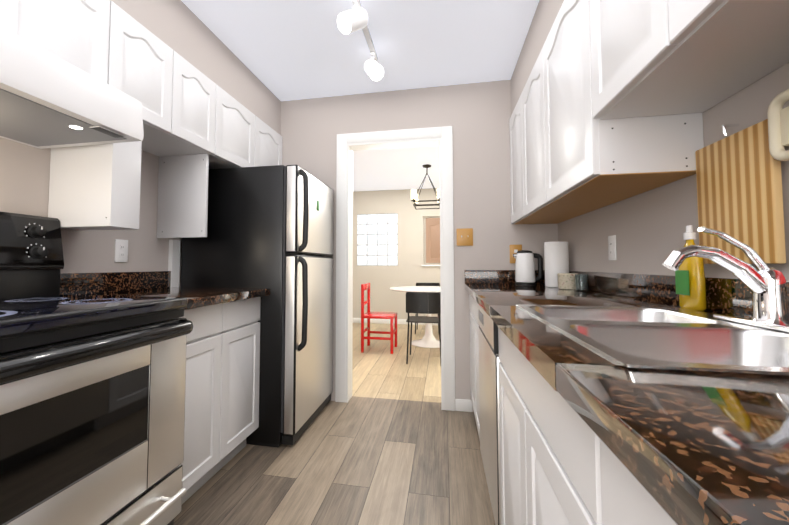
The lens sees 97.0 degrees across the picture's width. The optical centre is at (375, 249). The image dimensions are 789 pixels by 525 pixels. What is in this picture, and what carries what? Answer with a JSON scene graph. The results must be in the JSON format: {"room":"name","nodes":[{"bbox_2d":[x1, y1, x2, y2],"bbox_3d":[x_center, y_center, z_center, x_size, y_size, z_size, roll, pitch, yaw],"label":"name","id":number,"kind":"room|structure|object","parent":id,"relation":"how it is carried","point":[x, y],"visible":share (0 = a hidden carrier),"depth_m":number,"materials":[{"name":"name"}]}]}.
{"room":"kitchen","nodes":[
{"label":"kitchen","id":0,"kind":"room"},
{"bbox_2d":[0,137,181,287],"bbox_3d":[-1.607,-0.124,0.633,0.100,2.420,4.670,0,-3,11],"label":"wall","id":1,"kind":"structure","parent":0,"point":[24,177],"depth_m":1.64,"materials":[{"name":"grey paint"}]},
{"bbox_2d":[4,0,115,87],"bbox_3d":[-1.265,-0.796,1.243,0.348,0.424,0.360,0,-3,11],"label":"upper cabinet","id":2,"kind":"object","parent":1,"relation":"attached to","point":[82,33],"depth_m":1.25,"materials":[{"name":"white wood"}]},
{"bbox_2d":[114,239,127,261],"bbox_3d":[-1.323,0.009,1.811,0.008,0.118,0.072,0,-3,11],"label":"outlet","id":3,"kind":"object","parent":1,"relation":"attached to","point":[121,250],"visible":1,"depth_m":1.81,"materials":[{"name":"white plastic"}]},
{"bbox_2d":[116,5,179,139],"bbox_3d":[-1.200,-0.781,1.581,0.348,0.424,0.330,0,-3,11],"label":"upper cabinet","id":4,"kind":"object","parent":1,"relation":"attached to","point":[147,69],"depth_m":1.58,"materials":[{"name":"white wood"}]},
{"bbox_2d":[48,141,141,230],"bbox_3d":[-1.223,-0.330,1.522,0.318,0.480,0.139,0,-3,11],"label":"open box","id":5,"kind":"object","parent":4,"relation":"attached to","point":[94,187],"visible":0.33,"depth_m":1.46,"materials":[{"name":"white wood"}]},
{"bbox_2d":[141,56,219,159],"bbox_3d":[-1.138,-0.767,1.905,0.348,0.424,0.330,0,-3,11],"label":"upper cabinet","id":6,"kind":"object","parent":1,"relation":"attached to","point":[188,108],"depth_m":1.90,"materials":[{"name":"white wood"}]},
{"bbox_2d":[157,154,208,237],"bbox_3d":[-1.125,-0.307,2.026,0.318,0.480,0.021,0,-3,11],"label":"gable panel","id":7,"kind":"object","parent":6,"relation":"attached to","point":[182,210],"visible":1,"depth_m":2.02,"materials":[{"name":"white wood"}]},
{"bbox_2d":[209,87,259,168],"bbox_3d":[-1.066,-0.750,2.278,0.348,0.424,0.430,0,-3,11],"label":"upper cabinet","id":8,"kind":"object","parent":1,"relation":"attached to","point":[239,127],"depth_m":2.25,"materials":[{"name":"white wood"}]},
{"bbox_2d":[256,119,281,166],"bbox_3d":[-0.985,-0.731,2.700,0.348,0.424,0.430,0,-3,11],"label":"upper cabinet","id":9,"kind":"object","parent":1,"relation":"attached to","point":[269,146],"depth_m":2.65,"materials":[{"name":"white wood"}]},
{"bbox_3d":[-1.333,-0.812,0.890,0.348,0.424,0.360,0,-3,11],"label":"upper cabinet","id":10,"kind":"object","parent":1,"relation":"attached to","visible":0},
{"bbox_2d":[0,26,143,148],"bbox_3d":[-1.222,-0.511,1.043,0.503,0.161,0.742,0,-3,11],"label":"range hood","id":11,"kind":"object","parent":10,"relation":"attached to","point":[48,99],"visible":1,"depth_m":1.14,"materials":[{"name":"white metal"}]},
{"bbox_2d":[174,323,494,524],"bbox_3d":[0.067,1.179,2.129,4.000,0.050,8.350,0,-3,11],"label":"floor","id":12,"kind":"structure","parent":0,"point":[354,460],"depth_m":1.84,"materials":[{"name":"brown wood"}]},
{"bbox_2d":[0,212,193,524],"bbox_3d":[-1.078,0.477,0.999,0.729,1.252,0.758,0,-3,11],"label":"range","id":13,"kind":"object","parent":12,"relation":"on","point":[92,403],"visible":1,"depth_m":1.00,"materials":[{"name":"black metal"}]},
{"bbox_2d":[179,297,260,503],"bbox_3d":[-1.036,0.697,1.743,0.583,0.879,0.730,0,-3,11],"label":"base cabinet","id":14,"kind":"object","parent":12,"relation":"on","point":[221,423],"visible":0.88,"depth_m":1.68,"materials":[{"name":"white wood"}]},
{"bbox_2d":[59,271,264,309],"bbox_3d":[-1.013,0.185,1.729,0.643,0.140,0.669,0,-3,11],"label":"countertop","id":15,"kind":"structure","parent":14,"relation":"on","point":[153,283],"depth_m":1.72,"materials":[{"name":"stone"}]},
{"bbox_2d":[173,287,269,295],"bbox_3d":[-0.930,0.251,2.083,0.614,0.040,0.062,0,-3,11],"label":"countertop","id":16,"kind":"structure","parent":14,"relation":"on","point":[267,291],"depth_m":2.03,"materials":[{"name":"stone"}]},
{"bbox_2d":[168,165,333,446],"bbox_3d":[-0.771,0.338,2.415,0.858,1.655,0.782,0,-3,11],"label":"fridge","id":17,"kind":"object","parent":12,"relation":"on","point":[271,228],"depth_m":2.10,"materials":[{"name":"black metal"}]},
{"bbox_2d":[361,283,397,353],"bbox_3d":[0.047,0.844,4.375,0.400,0.820,0.400,0,-3,11],"label":"chair","id":18,"kind":"object","parent":12,"relation":"on","point":[369,315],"visible":1,"depth_m":4.23,"materials":[{"name":"red paint"}]},
{"bbox_2d":[390,286,440,347],"bbox_3d":[0.710,0.898,4.693,1.050,0.738,1.050,0,-3,11],"label":"table","id":19,"kind":"object","parent":12,"relation":"on","point":[428,340],"visible":0.58,"depth_m":4.61,"materials":[{"name":"white"}]},
{"bbox_2d":[406,292,440,365],"bbox_3d":[0.546,0.850,3.896,0.390,0.766,0.431,0,-3,11],"label":"chair","id":20,"kind":"object","parent":12,"relation":"on","point":[424,302],"visible":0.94,"depth_m":3.71,"materials":[{"name":"black"}]},
{"bbox_2d":[415,283,439,333],"bbox_3d":[0.811,0.921,5.484,0.390,0.766,0.431,0,-3,11],"label":"chair","id":21,"kind":"object","parent":12,"relation":"on","point":[427,284],"visible":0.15,"depth_m":5.68,"materials":[{"name":"black"}]},
{"bbox_2d":[469,294,479,438],"bbox_3d":[0.912,0.713,2.110,0.611,0.879,0.744,0,-3,11],"label":"base cabinet","id":22,"kind":"object","parent":12,"relation":"on","point":[474,352],"visible":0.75,"depth_m":2.13,"materials":[{"name":"white wood"}]},
{"bbox_2d":[478,304,500,524],"bbox_3d":[0.775,0.684,1.443,0.623,0.878,0.610,0,-3,11],"label":"dishwasher","id":23,"kind":"object","parent":12,"relation":"on","point":[489,360],"visible":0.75,"depth_m":1.36,"materials":[{"name":"grey"}]},
{"bbox_2d":[498,327,601,524],"bbox_3d":[0.650,0.652,0.748,0.611,0.879,0.796,0,-3,11],"label":"base cabinet","id":24,"kind":"object","parent":12,"relation":"on","point":[550,469],"visible":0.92,"depth_m":0.69,"materials":[{"name":"white wood"}]},
{"bbox_2d":[600,440,676,524],"bbox_3d":[0.537,0.626,0.166,0.611,0.880,0.385,0,-3,11],"label":"base cabinet","id":25,"kind":"object","parent":12,"relation":"on","point":[627,498],"visible":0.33,"depth_m":0.33,"materials":[{"name":"white wood"}]},
{"bbox_2d":[464,270,788,524],"bbox_3d":[0.592,0.133,0.554,0.643,0.140,3.968,0,-3,11],"label":"countertop","id":26,"kind":"structure","parent":25,"relation":"on","point":[686,447],"depth_m":0.35,"materials":[{"name":"stone"}]},
{"bbox_2d":[513,250,542,285],"bbox_3d":[1.027,0.124,2.353,0.189,0.236,0.132,0,-3,11],"label":"kettle","id":27,"kind":"object","parent":26,"relation":"on","point":[524,269],"visible":1,"depth_m":2.31,"materials":[{"name":"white plastic"}]},
{"bbox_2d":[544,242,568,286],"bbox_3d":[1.140,0.095,2.200,0.136,0.280,0.136,0,-3,11],"label":"paper towel","id":28,"kind":"object","parent":26,"relation":"on","point":[556,256],"visible":0.79,"depth_m":2.15,"materials":[{"name":"white paper"}]},
{"bbox_2d":[557,273,577,288],"bbox_3d":[1.103,0.182,1.999,0.108,0.088,0.108,0,-3,11],"label":"tin","id":29,"kind":"object","parent":26,"relation":"on","point":[566,280],"visible":0.79,"depth_m":1.96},
{"bbox_2d":[575,274,587,289],"bbox_3d":[1.118,0.179,1.894,0.062,0.085,0.062,0,-3,11],"label":"glass","id":30,"kind":"object","parent":26,"relation":"on","point":[581,281],"visible":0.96,"depth_m":1.87,"materials":[{"name":"grey glass"}]},
{"bbox_2d":[516,304,788,374],"bbox_3d":[0.638,0.254,0.773,0.480,0.172,0.725,0,-3,11],"label":"sink","id":31,"kind":"object","parent":26,"relation":"in","point":[672,338],"visible":0.42,"depth_m":0.74,"materials":[{"name":"silver metal"}]},
{"bbox_2d":[675,225,706,310],"bbox_3d":[0.969,0.055,1.073,0.050,0.259,0.092,0,-3,11],"label":"soap bottle","id":32,"kind":"object","parent":26,"relation":"on","point":[690,280],"visible":0.85,"depth_m":1.05,"materials":[{"name":"yellow plastic"}]},
{"bbox_2d":[662,226,788,332],"bbox_3d":[0.756,0.058,0.759,0.226,0.217,0.250,0,-3,11],"label":"faucet","id":33,"kind":"object","parent":26,"relation":"on","point":[765,284],"visible":1,"depth_m":0.74,"materials":[{"name":"silver metal"}]},
{"bbox_2d":[181,0,538,190],"bbox_3d":[0.067,-1.289,2.239,4.000,0.050,8.350,0,-3,11],"label":"ceiling","id":34,"kind":"structure","parent":0,"point":[285,50],"depth_m":2.19,"materials":[{"name":"white paint"}]},
{"bbox_2d":[110,0,280,134],"bbox_3d":[-1.386,-1.184,0.689,0.330,0.298,4.570,0,-3,11],"label":"soffit","id":35,"kind":"structure","parent":34,"relation":"attached to","point":[182,29],"depth_m":1.97,"materials":[{"name":"grey paint"}]},
{"bbox_2d":[337,0,383,80],"bbox_3d":[-0.159,-1.187,1.498,0.165,0.218,1.620,0,-3,11],"label":"track light","id":36,"kind":"object","parent":34,"relation":"attached to","point":[355,19],"visible":1,"depth_m":1.76,"materials":[{"name":"white plastic"}]},
{"bbox_2d":[411,164,439,209],"bbox_3d":[0.700,-0.862,4.774,0.410,0.576,0.412,0,-3,11],"label":"chandelier","id":37,"kind":"object","parent":34,"relation":"hanging from","point":[414,196],"visible":0.81,"depth_m":4.68,"materials":[{"name":"brown metal"}]},
{"bbox_2d":[511,0,563,114],"bbox_3d":[0.706,-1.202,0.287,0.300,0.298,4.570,0,-3,11],"label":"soffit","id":38,"kind":"structure","parent":34,"relation":"attached to","point":[544,16],"depth_m":1.92,"materials":[{"name":"grey paint"}]},
{"bbox_2d":[353,188,440,318],"bbox_3d":[0.846,0.126,6.230,3.800,2.420,0.100,0,-3,11],"label":"wall","id":39,"kind":"structure","parent":0,"point":[409,270],"depth_m":6.27,"materials":[{"name":"beige paint"}]},
{"bbox_2d":[357,213,397,265],"bbox_3d":[0.030,-0.172,6.395,0.758,0.948,0.081,0,-3,11],"label":"window","id":40,"kind":"structure","parent":39,"relation":"in","point":[377,239],"depth_m":6.36,"materials":[{"name":"grey glass"}]},
{"bbox_2d":[353,318,437,325],"bbox_3d":[0.835,1.287,6.123,3.800,0.090,0.014,0,-3,11],"label":"baseboard","id":41,"kind":"structure","parent":39,"relation":"attached to","point":[381,321],"depth_m":6.24,"materials":[{"name":"white"}]},
{"bbox_2d":[421,216,439,265],"bbox_3d":[1.185,-0.142,6.153,0.760,0.889,0.123,0,-3,11],"label":"window frame","id":42,"kind":"structure","parent":39,"relation":"attached to","point":[424,247],"depth_m":6.23,"materials":[{"name":"white wood"}]},
{"bbox_2d":[426,218,439,262],"bbox_3d":[1.187,-0.158,6.166,0.600,0.800,0.022,0,-3,11],"label":"window","id":43,"kind":"structure","parent":39,"relation":"in","point":[432,240],"depth_m":6.19,"materials":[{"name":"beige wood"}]},
{"bbox_2d":[281,80,557,411],"bbox_3d":[0.172,-0.031,2.728,4.000,2.420,0.120,0,-3,11],"label":"wall","id":44,"kind":"structure","parent":0,"point":[476,116],"depth_m":2.60,"materials":[{"name":"grey paint"}]},
{"bbox_2d":[335,126,454,410],"bbox_3d":[0.143,0.129,2.726,0.905,2.101,0.152,0,-3,11],"label":"door frame","id":45,"kind":"structure","parent":44,"relation":"attached to","point":[348,144],"depth_m":2.69,"materials":[{"name":"white wood"}]},
{"bbox_2d":[455,399,472,411],"bbox_3d":[0.635,1.129,2.518,0.120,0.085,0.013,0,-3,11],"label":"baseboard","id":46,"kind":"structure","parent":44,"relation":"attached to","point":[464,405],"depth_m":2.51,"materials":[{"name":"white wood"}]},
{"bbox_2d":[456,228,472,245],"bbox_3d":[0.655,-0.090,2.568,0.118,0.128,0.014,0,-3,11],"label":"light switch","id":47,"kind":"object","parent":44,"relation":"attached to","point":[464,236],"visible":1,"depth_m":2.57,"materials":[{"name":"brown wood"}]},
{"bbox_2d":[509,245,521,262],"bbox_3d":[1.004,0.034,2.499,0.085,0.135,0.008,0,-3,11],"label":"outlet","id":48,"kind":"object","parent":44,"relation":"attached to","point":[514,249],"visible":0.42,"depth_m":2.50,"materials":[{"name":"brown wood"}]},
{"bbox_2d":[558,62,788,280],"bbox_3d":[0.893,-0.146,0.153,0.100,2.420,4.670,0,-3,11],"label":"wall","id":49,"kind":"structure","parent":0,"point":[648,229],"depth_m":1.29,"materials":[{"name":"grey paint"}]},
{"bbox_2d":[509,104,576,223],"bbox_3d":[1.089,-0.576,2.300,0.313,0.769,0.418,0,-3,11],"label":"upper cabinet","id":50,"kind":"object","parent":49,"relation":"attached to","point":[514,124],"depth_m":2.35,"materials":[{"name":"white wood"}]},
{"bbox_2d":[517,60,609,219],"bbox_3d":[1.006,-0.595,1.869,0.313,0.769,0.460,0,-3,11],"label":"upper cabinet","id":51,"kind":"object","parent":49,"relation":"attached to","point":[529,102],"depth_m":1.93,"materials":[{"name":"white wood"}]},
{"bbox_2d":[608,235,616,259],"bbox_3d":[1.129,-0.006,1.666,0.008,0.118,0.072,0,-3,11],"label":"outlet","id":52,"kind":"object","parent":49,"relation":"attached to","point":[612,254],"visible":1,"depth_m":1.66,"materials":[{"name":"white plastic"}]},
{"bbox_2d":[537,0,703,207],"bbox_3d":[0.912,-0.617,1.383,0.313,0.769,0.530,0,-3,11],"label":"upper cabinet","id":53,"kind":"object","parent":49,"relation":"attached to","point":[566,149],"depth_m":1.24,"materials":[{"name":"white wood"}]},
{"bbox_2d":[590,0,788,119],"bbox_3d":[0.786,-0.735,0.727,0.313,0.590,0.810,0,-3,11],"label":"upper cabinet","id":54,"kind":"object","parent":49,"relation":"attached to","point":[659,57],"visible":1,"depth_m":0.85,"materials":[{"name":"white wood"}]},
{"bbox_2d":[695,119,785,263],"bbox_3d":[0.973,-0.152,0.946,0.037,0.384,0.255,0,-3,11],"label":"cutting board","id":55,"kind":"object","parent":49,"relation":"hanging from","point":[739,186],"visible":0.83,"depth_m":0.91,"materials":[{"name":"brown wood"}]},
{"bbox_2d":[767,89,788,160],"bbox_3d":[0.907,-0.281,0.654,0.054,0.157,0.318,0,-3,11],"label":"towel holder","id":56,"kind":"object","parent":49,"relation":"attached to","point":[778,123],"visible":1,"depth_m":0.79,"materials":[{"name":"beige plastic"}]}
]}

